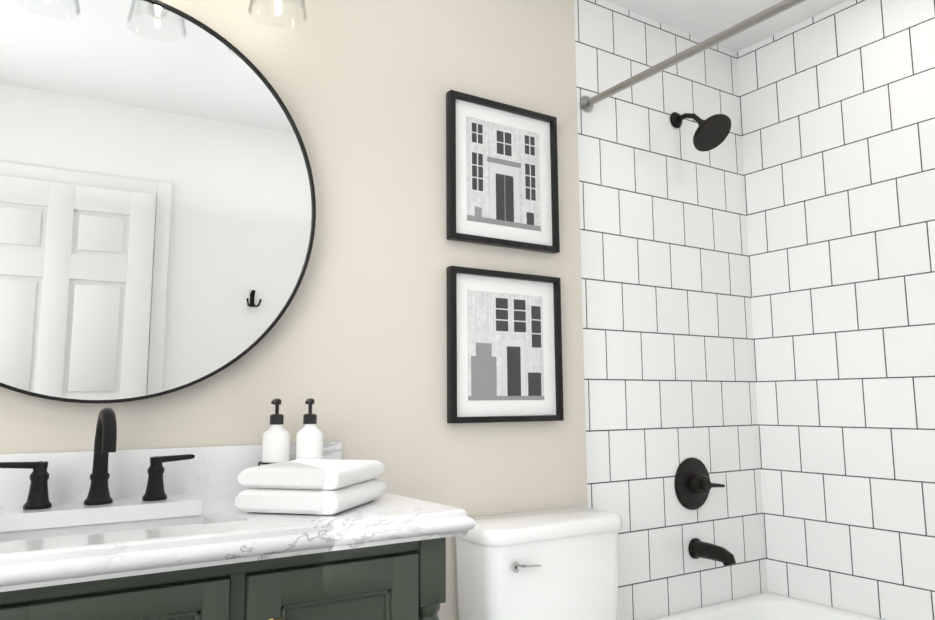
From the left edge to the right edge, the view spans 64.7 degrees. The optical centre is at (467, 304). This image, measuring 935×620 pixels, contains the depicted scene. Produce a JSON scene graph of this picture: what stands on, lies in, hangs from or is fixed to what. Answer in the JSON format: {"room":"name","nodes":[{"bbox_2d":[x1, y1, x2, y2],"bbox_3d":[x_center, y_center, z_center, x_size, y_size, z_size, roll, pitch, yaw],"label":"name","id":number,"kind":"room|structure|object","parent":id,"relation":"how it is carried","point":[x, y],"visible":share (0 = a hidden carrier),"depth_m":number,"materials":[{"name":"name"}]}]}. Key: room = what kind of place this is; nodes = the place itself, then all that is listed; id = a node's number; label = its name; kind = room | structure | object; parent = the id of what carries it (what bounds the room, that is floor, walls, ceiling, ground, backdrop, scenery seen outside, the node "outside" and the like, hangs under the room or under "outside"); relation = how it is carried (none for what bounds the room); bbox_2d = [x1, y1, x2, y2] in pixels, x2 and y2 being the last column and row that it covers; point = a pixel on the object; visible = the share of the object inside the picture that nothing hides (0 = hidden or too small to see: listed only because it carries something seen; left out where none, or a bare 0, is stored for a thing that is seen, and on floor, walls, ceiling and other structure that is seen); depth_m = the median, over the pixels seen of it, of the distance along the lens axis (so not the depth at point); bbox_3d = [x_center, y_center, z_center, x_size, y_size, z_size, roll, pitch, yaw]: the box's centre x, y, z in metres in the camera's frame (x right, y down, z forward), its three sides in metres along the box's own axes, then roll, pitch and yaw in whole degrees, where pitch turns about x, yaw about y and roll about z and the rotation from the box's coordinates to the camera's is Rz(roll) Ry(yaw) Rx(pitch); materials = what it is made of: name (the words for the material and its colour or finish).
{"room":"bathroom","nodes":[
{"label":"bathroom","id":0,"kind":"room"},
{"bbox_2d":[0,0,587,619],"bbox_3d":[-0.791,0.084,1.641,2.700,2.490,0.100,4,-9,-33],"label":"wall","id":1,"kind":"structure","parent":0,"point":[352,344],"depth_m":1.99,"materials":[{"name":"beige paint"}]},
{"bbox_2d":[0,0,315,403],"bbox_3d":[-0.775,-0.249,1.601,0.920,0.920,0.022,4,-9,-31],"label":"round mirror","id":2,"kind":"object","parent":1,"relation":"attached to","point":[157,210],"visible":1,"depth_m":1.62,"materials":[{"name":"black mirror"}]},
{"bbox_2d":[181,0,306,28],"bbox_3d":[-0.760,-0.833,1.594,0.832,0.269,0.216,4,-9,-33],"label":"sconce","id":3,"kind":"object","parent":1,"relation":"attached to","point":[251,2],"visible":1,"depth_m":1.76,"materials":[{"name":"grey"}]},
{"bbox_2d":[446,90,559,253],"bbox_3d":[0.112,-0.389,2.219,0.396,0.437,0.028,4,-9,-33],"label":"picture frame","id":4,"kind":"object","parent":1,"relation":"attached to","point":[501,174],"visible":1,"depth_m":2.21,"materials":[{"name":"black"}]},
{"bbox_2d":[447,266,563,423],"bbox_3d":[0.115,0.122,2.152,0.396,0.436,0.028,4,-9,-33],"label":"picture frame","id":5,"kind":"object","parent":1,"relation":"attached to","point":[504,346],"visible":1,"depth_m":2.14,"materials":[{"name":"black"}]},
{"bbox_2d":[574,0,767,619],"bbox_3d":[0.742,0.204,2.634,0.960,2.490,0.100,4,-9,-33],"label":"tiled wall","id":6,"kind":"structure","parent":0,"point":[669,376],"depth_m":2.56,"materials":[{"name":"white tile"}]},
{"bbox_2d":[580,0,805,111],"bbox_3d":[0.814,-0.751,1.827,0.056,0.064,1.528,4,-9,-33],"label":"curtain rod","id":7,"kind":"object","parent":6,"relation":"attached to","point":[587,103],"visible":1,"depth_m":2.08,"materials":[{"name":"silver metal"}]},
{"bbox_2d":[675,457,724,509],"bbox_3d":[0.790,0.611,2.505,0.176,0.176,0.069,4,-9,-33],"label":"tub valve","id":8,"kind":"object","parent":6,"relation":"attached to","point":[694,485],"visible":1,"depth_m":2.50,"materials":[{"name":"black metal"}]},
{"bbox_2d":[670,112,730,151],"bbox_3d":[0.821,-0.628,2.607,0.148,0.178,0.215,4,-9,-33],"label":"shower head","id":9,"kind":"object","parent":6,"relation":"attached to","point":[712,132],"visible":1,"depth_m":2.56},
{"bbox_2d":[688,538,735,565],"bbox_3d":[0.816,0.820,2.440,0.068,0.071,0.158,4,-9,-33],"label":"tub spout","id":10,"kind":"object","parent":6,"relation":"attached to","point":[698,548],"visible":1,"depth_m":2.43,"materials":[{"name":"black metal"}]},
{"bbox_2d":[604,0,847,51],"bbox_3d":[0.163,-1.284,1.220,3.660,0.100,2.150,4,-9,-33],"label":"ceiling","id":11,"kind":"structure","parent":0,"point":[704,19],"depth_m":2.67,"materials":[{"name":"white paint"}]},
{"bbox_2d":[737,0,934,619],"bbox_3d":[1.548,0.140,2.189,0.100,2.490,1.532,4,-9,-33],"label":"tiled wall","id":12,"kind":"structure","parent":0,"point":[837,110],"depth_m":2.51,"materials":[{"name":"white tile"}]},
{"bbox_3d":[0.180,1.284,0.882,3.660,0.100,2.150,4,-9,-33],"label":"floor","id":13,"kind":"structure","parent":0,"visible":0},
{"bbox_2d":[0,442,475,619],"bbox_3d":[-0.636,0.775,1.235,1.182,1.012,0.580,4,-9,-33],"label":"bathroom vanity","id":14,"kind":"object","parent":13,"relation":"on","point":[197,544],"visible":0.98,"depth_m":1.25,"materials":[{"name":"green"}]},
{"bbox_2d":[0,407,194,509],"bbox_3d":[-0.711,0.297,1.444,0.361,0.190,0.144,4,-9,-33],"label":"faucet","id":15,"kind":"object","parent":14,"relation":"on","point":[105,441],"visible":1,"depth_m":1.45,"materials":[{"name":"black metal"}]},
{"bbox_2d":[258,398,322,465],"bbox_3d":[-0.401,0.319,1.696,0.152,0.205,0.076,2,-8,-19],"label":"soap caddy","id":16,"kind":"object","parent":14,"relation":"on","point":[276,441],"visible":0.69,"depth_m":1.68,"materials":[{"name":"white plastic"}]},
{"bbox_2d":[454,507,621,619],"bbox_3d":[0.349,0.944,1.741,0.468,0.796,0.763,4,-9,-33],"label":"toilet","id":17,"kind":"object","parent":13,"relation":"on","point":[555,564],"visible":0.85,"depth_m":1.91,"materials":[{"name":"white ceramic"}]},
{"bbox_2d":[651,592,884,619],"bbox_3d":[1.183,1.137,1.814,0.782,0.420,1.526,4,-9,-33],"label":"bathtub","id":18,"kind":"object","parent":13,"relation":"on","point":[768,606],"visible":1,"depth_m":2.49,"materials":[{"name":"white ceramic"}]}
]}

